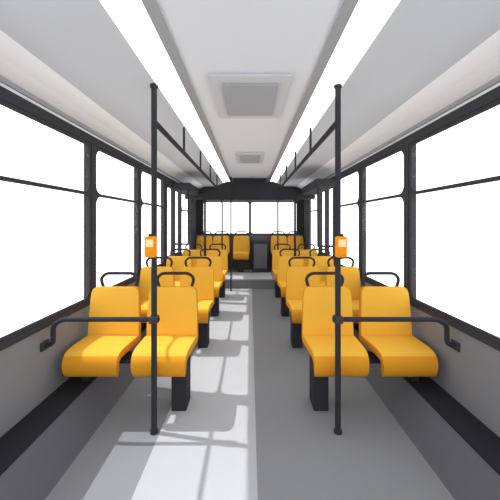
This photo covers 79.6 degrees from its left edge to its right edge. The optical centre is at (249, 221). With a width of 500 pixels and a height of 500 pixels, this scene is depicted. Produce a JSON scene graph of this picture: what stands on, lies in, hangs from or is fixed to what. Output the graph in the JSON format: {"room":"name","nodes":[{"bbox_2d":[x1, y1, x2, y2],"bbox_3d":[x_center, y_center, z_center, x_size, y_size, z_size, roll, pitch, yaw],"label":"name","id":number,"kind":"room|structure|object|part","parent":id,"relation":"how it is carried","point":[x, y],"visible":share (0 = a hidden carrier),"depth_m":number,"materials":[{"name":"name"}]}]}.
{"room":"vehicle interior","nodes":[
{"label":"vehicle interior","id":0,"kind":"room"},
{"bbox_2d":[0,82,196,436],"bbox_3d":[-1.444,0.307,3.015,0.072,2.285,9.890,0,0,0],"label":"wall","id":1,"kind":"structure","parent":0,"point":[28,375],"depth_m":2.14,"materials":[{"name":"laminate"}]},
{"bbox_2d":[0,98,90,343],"bbox_3d":[-1.420,-0.005,2.125,0.012,1.390,1.090,0,0,0],"label":"frame","id":2,"kind":"object","parent":1,"relation":"attached to","point":[87,192],"visible":0.97,"depth_m":2.20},
{"bbox_2d":[0,323,146,499],"bbox_3d":[-1.244,1.337,2.300,0.349,0.225,8.400,0,0,0],"label":"baseboard","id":3,"kind":"structure","parent":1,"relation":"attached to","point":[37,451],"depth_m":1.83,"materials":[{"name":"grey plastic"}]},
{"bbox_2d":[0,75,182,182],"bbox_3d":[-1.411,-0.810,3.000,0.018,0.030,9.800,0,0,0],"label":"trim","id":4,"kind":"structure","parent":1,"relation":"attached to","point":[3,80],"depth_m":2.28,"materials":[{"name":"grey plastic"}]},
{"bbox_2d":[95,146,138,286],"bbox_3d":[-1.420,-0.005,3.275,0.012,1.390,1.090,0,0,0],"label":"frame","id":5,"kind":"object","parent":1,"relation":"attached to","point":[97,195],"visible":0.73,"depth_m":3.30,"materials":[{"name":"metal"}]},
{"bbox_2d":[141,168,164,268],"bbox_3d":[-1.420,-0.005,4.425,0.012,1.390,1.090,0,0,0],"label":"frame","id":6,"kind":"object","parent":1,"relation":"attached to","point":[142,170],"visible":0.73,"depth_m":4.79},
{"bbox_2d":[166,180,180,261],"bbox_3d":[-1.430,-0.005,5.575,0.060,1.386,1.090,0,0,0],"label":"door","id":7,"kind":"structure","parent":1,"relation":"in","point":[168,184],"depth_m":5.52,"materials":[{"name":"metal"}]},
{"bbox_2d":[173,191,188,244],"bbox_3d":[-1.251,-0.086,5.450,0.298,1.008,0.034,0,0,0],"label":"post","id":8,"kind":"object","parent":1,"relation":"attached to","point":[187,191],"visible":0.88,"depth_m":5.43,"materials":[{"name":"metal"}]},
{"bbox_2d":[172,183,197,194],"bbox_3d":[-1.239,-0.640,5.850,0.318,0.140,0.900,0,0,0],"label":"panel","id":9,"kind":"object","parent":1,"relation":"attached to","point":[182,188],"depth_m":5.43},
{"bbox_2d":[182,199,191,253],"bbox_3d":[-1.420,-0.005,6.725,0.012,1.390,1.090,0,0,0],"label":"frame","id":10,"kind":"object","parent":1,"relation":"attached to","point":[191,199],"visible":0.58,"depth_m":7.25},
{"bbox_2d":[225,279,274,280],"bbox_3d":[0.000,1.265,6.540,2.840,0.030,0.020,0,0,0],"label":"trim","id":11,"kind":"structure","parent":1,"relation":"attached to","point":[225,279],"depth_m":6.53,"materials":[{"name":"silver metal"}]},
{"bbox_2d":[0,0,499,188],"bbox_3d":[0.000,-0.940,3.030,2.960,0.210,9.860,0,0,0],"label":"ceiling","id":12,"kind":"structure","parent":0,"point":[71,55],"depth_m":1.78,"materials":[{"name":"white plastic"}]},
{"bbox_2d":[100,0,229,182],"bbox_3d":[-0.550,-0.968,3.000,0.176,0.055,9.800,0,0,0],"label":"ceiling light strip","id":13,"kind":"object","parent":12,"relation":"attached to","point":[131,17],"depth_m":1.77,"materials":[{"name":"white plastic"}]},
{"bbox_2d":[141,0,232,181],"bbox_3d":[-0.429,-0.939,3.000,0.058,0.012,9.800,0,0,0],"label":"trim","id":14,"kind":"structure","parent":12,"relation":"attached to","point":[152,8],"depth_m":1.75,"materials":[{"name":"grey plastic"}]},
{"bbox_2d":[208,73,291,117],"bbox_3d":[0.000,-0.927,2.290,0.530,0.035,0.780,0,0,0],"label":"roof hatch","id":15,"kind":"object","parent":12,"relation":"attached to","point":[237,95],"visible":1,"depth_m":2.14,"materials":[{"name":"white plastic"}]},
{"bbox_2d":[185,178,314,201],"bbox_3d":[0.000,-0.705,6.640,2.790,0.470,0.520,0,0,0],"label":"bulkhead","id":16,"kind":"object","parent":12,"relation":"attached to","point":[243,189],"visible":0.9,"depth_m":6.38,"materials":[{"name":"metal"}]},
{"bbox_2d":[235,152,264,163],"bbox_3d":[0.000,-0.927,4.400,0.400,0.035,0.700,0,0,0],"label":"ceiling vent","id":17,"kind":"object","parent":12,"relation":"in","point":[242,157],"visible":1,"depth_m":4.24,"materials":[{"name":"white plastic"}]},
{"bbox_2d":[267,0,358,181],"bbox_3d":[0.429,-0.939,3.000,0.058,0.012,9.800,0,0,0],"label":"trim","id":18,"kind":"structure","parent":12,"relation":"attached to","point":[347,8],"depth_m":1.75,"materials":[{"name":"grey plastic"}]},
{"bbox_2d":[270,0,399,182],"bbox_3d":[0.550,-0.968,3.000,0.176,0.055,9.800,0,0,0],"label":"ceiling light strip","id":19,"kind":"object","parent":12,"relation":"attached to","point":[368,17],"depth_m":1.76,"materials":[{"name":"white plastic"}]},
{"bbox_2d":[45,288,454,499],"bbox_3d":[0.000,1.474,3.030,2.960,0.052,9.860,0,0,0],"label":"floor","id":20,"kind":"structure","parent":0,"point":[250,428],"depth_m":2.03,"materials":[{"name":"plastic"}]},
{"bbox_2d":[62,272,197,410],"bbox_3d":[-0.900,0.944,2.389,0.916,1.013,0.518,0,0,0],"label":"passenger seat","id":21,"kind":"object","parent":20,"relation":"on","point":[107,345],"visible":0.92,"depth_m":2.46,"materials":[{"name":"yellow plastic"}]},
{"bbox_3d":[-1.145,0.525,2.635,0.343,0.177,0.027,0,0,0],"label":"grab handle","id":22,"kind":"part","parent":21,"relation":"part of","materials":[{"name":"metal"}]},
{"bbox_3d":[-0.655,0.525,2.635,0.343,0.177,0.027,0,0,0],"label":"grab handle","id":23,"kind":"part","parent":21,"relation":"part of","materials":[{"name":"metal"}]},
{"bbox_2d":[150,83,157,434],"bbox_3d":[-0.660,0.253,2.065,0.054,2.395,0.054,0,0,0],"label":"pole","id":24,"kind":"object","parent":20,"relation":"on","point":[154,430],"visible":0.98,"depth_m":2.05,"materials":[{"name":"metal"}]},
{"bbox_2d":[40,315,159,351],"bbox_3d":[-1.022,0.762,2.065,0.794,0.235,0.080,0,0,0],"label":"handrail","id":25,"kind":"object","parent":24,"relation":"attached to","point":[46,344],"visible":0.98,"depth_m":2.05,"materials":[{"name":"metal"}]},
{"bbox_3d":[-1.412,0.850,2.065,0.014,0.060,0.080,0,0,0],"label":"wall plate","id":26,"kind":"part","parent":25,"relation":"part of","materials":[{"name":"black metal"}]},
{"bbox_2d":[145,234,156,258],"bbox_3d":[-0.660,0.165,2.001,0.074,0.170,0.072,0,0,0],"label":"ticket validator","id":27,"kind":"object","parent":24,"relation":"attached to","point":[151,239],"visible":1,"depth_m":1.97,"materials":[{"name":"plastic"}]},
{"bbox_2d":[157,121,218,189],"bbox_3d":[-0.660,-0.808,4.183,0.040,0.274,4.235,0,0,0],"label":"grab rail","id":28,"kind":"object","parent":24,"relation":"attached to","point":[159,127],"depth_m":2.99,"materials":[{"name":"black metal"}]},
{"bbox_2d":[139,257,213,347],"bbox_3d":[-0.900,0.944,3.539,0.916,1.013,0.518,0,0,0],"label":"passenger seat","id":29,"kind":"object","parent":20,"relation":"on","point":[204,276],"visible":0.49,"depth_m":3.67,"materials":[{"name":"yellow plastic"}]},
{"bbox_3d":[-1.145,0.525,3.785,0.343,0.177,0.027,0,0,0],"label":"grab handle","id":30,"kind":"part","parent":29,"relation":"part of","materials":[{"name":"metal"}]},
{"bbox_3d":[-0.655,0.525,3.785,0.343,0.177,0.027,0,0,0],"label":"grab handle","id":31,"kind":"part","parent":29,"relation":"part of","materials":[{"name":"metal"}]},
{"bbox_2d":[166,249,222,315],"bbox_3d":[-0.900,0.944,4.689,0.916,1.013,0.518,0,0,0],"label":"passenger seat","id":32,"kind":"object","parent":20,"relation":"on","point":[178,264],"visible":0.42,"depth_m":4.83,"materials":[{"name":"yellow plastic"}]},
{"bbox_3d":[-1.145,0.525,4.935,0.343,0.177,0.027,0,0,0],"label":"grab handle","id":33,"kind":"part","parent":32,"relation":"part of","materials":[{"name":"metal"}]},
{"bbox_3d":[-0.655,0.525,4.935,0.343,0.177,0.027,0,0,0],"label":"grab handle","id":34,"kind":"part","parent":32,"relation":"part of","materials":[{"name":"metal"}]},
{"bbox_2d":[203,200,205,255],"bbox_3d":[-0.970,0.490,6.460,0.065,1.920,0.065,0,0,0],"label":"pole","id":35,"kind":"object","parent":20,"relation":"on","point":[203,200],"visible":0.5,"depth_m":6.44,"materials":[{"name":"metal"}]},
{"bbox_2d":[182,244,227,297],"bbox_3d":[-0.900,0.944,5.839,0.916,1.013,0.518,0,0,0],"label":"passenger seat","id":36,"kind":"object","parent":20,"relation":"on","point":[194,253],"visible":0.43,"depth_m":5.98,"materials":[{"name":"yellow plastic"}]},
{"bbox_2d":[221,200,222,249],"bbox_3d":[-0.600,0.490,6.460,0.043,1.920,0.043,0,0,0],"label":"pole","id":37,"kind":"object","parent":20,"relation":"on","point":[221,200],"visible":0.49,"depth_m":6.45,"materials":[{"name":"metal"}]},
{"bbox_2d":[230,177,231,290],"bbox_3d":[-0.400,0.253,6.300,0.038,2.395,0.038,0,0,0],"label":"pole","id":38,"kind":"object","parent":20,"relation":"on","point":[230,177],"visible":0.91,"depth_m":6.29,"materials":[{"name":"metal"}]},
{"bbox_2d":[225,269,274,287],"bbox_3d":[0.000,1.349,7.225,2.840,0.202,1.350,0,0,0],"label":"platform","id":39,"kind":"object","parent":20,"relation":"on","point":[247,274],"visible":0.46,"depth_m":6.63,"materials":[{"name":"plastic"}]},
{"bbox_2d":[196,231,229,255],"bbox_3d":[-0.955,0.744,7.564,0.856,1.013,0.518,0,0,0],"label":"passenger seat","id":40,"kind":"object","parent":39,"relation":"on","point":[200,239],"visible":0.39,"depth_m":7.71,"materials":[{"name":"yellow plastic"}]},
{"bbox_2d":[233,231,249,271],"bbox_3d":[-0.220,0.744,7.564,0.426,1.013,0.518,0,0,0],"label":"passenger seat","id":41,"kind":"object","parent":39,"relation":"on","point":[241,246],"visible":1,"depth_m":7.69,"materials":[{"name":"yellow plastic"}]},
{"bbox_2d":[252,240,267,271],"bbox_3d":[0.260,0.860,7.660,0.400,0.780,0.440,0,0,0],"label":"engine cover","id":42,"kind":"object","parent":39,"relation":"on","point":[259,247],"visible":1,"depth_m":7.44,"materials":[{"name":"grey plastic"}]},
{"bbox_2d":[270,231,303,255],"bbox_3d":[0.955,0.744,7.564,0.856,1.013,0.518,0,0,0],"label":"passenger seat","id":43,"kind":"object","parent":39,"relation":"on","point":[282,239],"visible":0.46,"depth_m":7.71,"materials":[{"name":"yellow plastic"}]},
{"bbox_2d":[277,200,278,249],"bbox_3d":[0.600,0.490,6.460,0.043,1.920,0.043,0,0,0],"label":"pole","id":44,"kind":"object","parent":20,"relation":"on","point":[277,200],"visible":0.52,"depth_m":6.45,"materials":[{"name":"metal"}]},
{"bbox_2d":[272,244,317,297],"bbox_3d":[0.900,0.944,5.839,0.916,1.013,0.518,0,0,0],"label":"passenger seat","id":45,"kind":"object","parent":20,"relation":"on","point":[303,253],"visible":0.4,"depth_m":5.98,"materials":[{"name":"yellow plastic"}]},
{"bbox_2d":[294,200,296,255],"bbox_3d":[0.970,0.490,6.460,0.065,1.920,0.065,0,0,0],"label":"pole","id":46,"kind":"object","parent":20,"relation":"on","point":[294,200],"visible":0.52,"depth_m":6.44,"materials":[{"name":"metal"}]},
{"bbox_2d":[277,249,333,316],"bbox_3d":[0.900,0.944,4.689,0.916,1.013,0.518,0,0,0],"label":"passenger seat","id":47,"kind":"object","parent":20,"relation":"on","point":[321,264],"visible":0.37,"depth_m":4.83,"materials":[{"name":"yellow plastic"}]},
{"bbox_3d":[0.655,0.525,4.935,0.343,0.177,0.027,0,0,0],"label":"grab handle","id":48,"kind":"part","parent":47,"relation":"part of","materials":[{"name":"metal"}]},
{"bbox_3d":[1.145,0.525,4.935,0.343,0.177,0.027,0,0,0],"label":"grab handle","id":49,"kind":"part","parent":47,"relation":"part of","materials":[{"name":"metal"}]},
{"bbox_2d":[286,257,360,347],"bbox_3d":[0.900,0.944,3.539,0.916,1.013,0.518,0,0,0],"label":"passenger seat","id":50,"kind":"object","parent":20,"relation":"on","point":[295,276],"visible":0.48,"depth_m":3.67,"materials":[{"name":"yellow plastic"}]},
{"bbox_3d":[0.655,0.525,3.785,0.343,0.177,0.027,0,0,0],"label":"grab handle","id":51,"kind":"part","parent":50,"relation":"part of","materials":[{"name":"metal"}]},
{"bbox_3d":[1.145,0.525,3.785,0.343,0.177,0.027,0,0,0],"label":"grab handle","id":52,"kind":"part","parent":50,"relation":"part of","materials":[{"name":"metal"}]},
{"bbox_2d":[334,84,341,434],"bbox_3d":[0.605,0.253,2.065,0.054,2.395,0.054,0,0,0],"label":"pole","id":53,"kind":"object","parent":20,"relation":"on","point":[337,430],"visible":0.98,"depth_m":2.05,"materials":[{"name":"metal"}]},
{"bbox_2d":[278,121,334,189],"bbox_3d":[0.605,-0.808,4.183,0.040,0.274,4.235,0,0,0],"label":"grab rail","id":54,"kind":"object","parent":53,"relation":"attached to","point":[311,150],"depth_m":2.99,"materials":[{"name":"metal"}]},
{"bbox_2d":[335,234,346,258],"bbox_3d":[0.605,0.165,2.001,0.074,0.170,0.072,0,0,0],"label":"ticket validator","id":55,"kind":"object","parent":53,"relation":"attached to","point":[340,239],"visible":1,"depth_m":1.97,"materials":[{"name":"plastic"}]},
{"bbox_2d":[302,272,437,410],"bbox_3d":[0.900,0.944,2.389,0.916,1.013,0.518,0,0,0],"label":"passenger seat","id":56,"kind":"object","parent":20,"relation":"on","point":[392,345],"visible":0.94,"depth_m":2.43,"materials":[{"name":"yellow plastic"}]},
{"bbox_3d":[0.655,0.525,2.635,0.343,0.177,0.027,0,0,0],"label":"grab handle","id":57,"kind":"part","parent":56,"relation":"part of","materials":[{"name":"metal"}]},
{"bbox_3d":[1.145,0.525,2.635,0.343,0.177,0.027,0,0,0],"label":"grab handle","id":58,"kind":"part","parent":56,"relation":"part of","materials":[{"name":"metal"}]},
{"bbox_2d":[197,187,302,268],"bbox_3d":[0.000,0.253,7.930,2.840,2.395,0.060,0,0,0],"label":"wall","id":59,"kind":"structure","parent":0,"point":[235,263],"depth_m":7.90,"materials":[{"name":"black plastic"}]},
{"bbox_2d":[202,201,249,234],"bbox_3d":[-0.630,-0.110,7.915,1.260,0.880,0.050,0,0,0],"label":"frame","id":60,"kind":"object","parent":59,"relation":"attached to","point":[202,201],"visible":0.74,"depth_m":7.89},
{"bbox_2d":[250,201,297,234],"bbox_3d":[0.630,-0.110,7.915,1.260,0.880,0.050,0,0,0],"label":"frame","id":61,"kind":"object","parent":59,"relation":"attached to","point":[296,201],"visible":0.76,"depth_m":7.89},
{"bbox_2d":[303,82,499,436],"bbox_3d":[1.444,0.307,3.015,0.072,2.285,9.890,0,0,0],"label":"wall","id":62,"kind":"structure","parent":0,"point":[471,375],"depth_m":2.13,"materials":[{"name":"laminate"}]},
{"bbox_2d":[308,199,317,253],"bbox_3d":[1.420,-0.005,6.725,0.012,1.390,1.090,0,0,0],"label":"frame","id":63,"kind":"object","parent":62,"relation":"attached to","point":[308,199],"visible":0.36,"depth_m":7.25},
{"bbox_2d":[302,179,334,194],"bbox_3d":[1.239,-0.640,5.600,0.318,0.140,1.400,0,0,0],"label":"panel","id":64,"kind":"object","parent":62,"relation":"attached to","point":[323,184],"depth_m":5.10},
{"bbox_2d":[317,187,334,246],"bbox_3d":[1.251,-0.086,4.950,0.298,1.008,0.034,0,0,0],"label":"post","id":65,"kind":"object","parent":62,"relation":"attached to","point":[318,245],"visible":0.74,"depth_m":4.94,"materials":[{"name":"metal"}]},
{"bbox_2d":[319,188,333,261],"bbox_3d":[1.430,-0.005,5.575,0.060,1.386,1.090,0,0,0],"label":"door","id":66,"kind":"structure","parent":62,"relation":"in","point":[321,253],"depth_m":5.52,"materials":[{"name":"metal"}]},
{"bbox_2d":[341,168,358,268],"bbox_3d":[1.420,-0.005,4.425,0.012,1.390,1.090,0,0,0],"label":"frame","id":67,"kind":"object","parent":62,"relation":"attached to","point":[356,170],"visible":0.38,"depth_m":3.91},
{"bbox_2d":[361,146,404,286],"bbox_3d":[1.420,-0.005,3.275,0.012,1.390,1.090,0,0,0],"label":"frame","id":68,"kind":"object","parent":62,"relation":"attached to","point":[402,195],"visible":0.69,"depth_m":3.30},
{"bbox_2d":[332,315,459,351],"bbox_3d":[0.995,0.762,2.065,0.849,0.235,0.080,0,0,0],"label":"handrail","id":69,"kind":"object","parent":62,"relation":"attached to","point":[453,344],"visible":0.98,"depth_m":2.05,"materials":[{"name":"metal"}]},
{"bbox_3d":[1.412,0.850,2.065,0.014,0.060,0.080,0,0,0],"label":"wall plate","id":70,"kind":"part","parent":69,"relation":"part of","materials":[{"name":"black metal"}]},
{"bbox_2d":[324,75,499,178],"bbox_3d":[1.411,-0.810,3.000,0.018,0.030,9.800,0,0,0],"label":"trim","id":71,"kind":"structure","parent":62,"relation":"attached to","point":[496,80],"depth_m":2.27,"materials":[{"name":"grey plastic"}]},
{"bbox_2d":[353,323,499,499],"bbox_3d":[1.244,1.337,2.300,0.349,0.225,8.400,0,0,0],"label":"baseboard","id":72,"kind":"structure","parent":62,"relation":"attached to","point":[462,451],"depth_m":1.83,"materials":[{"name":"grey plastic"}]},
{"bbox_2d":[409,98,499,343],"bbox_3d":[1.420,-0.005,2.125,0.012,1.390,1.090,0,0,0],"label":"frame","id":73,"kind":"object","parent":62,"relation":"attached to","point":[412,192],"visible":0.98,"depth_m":2.20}
]}

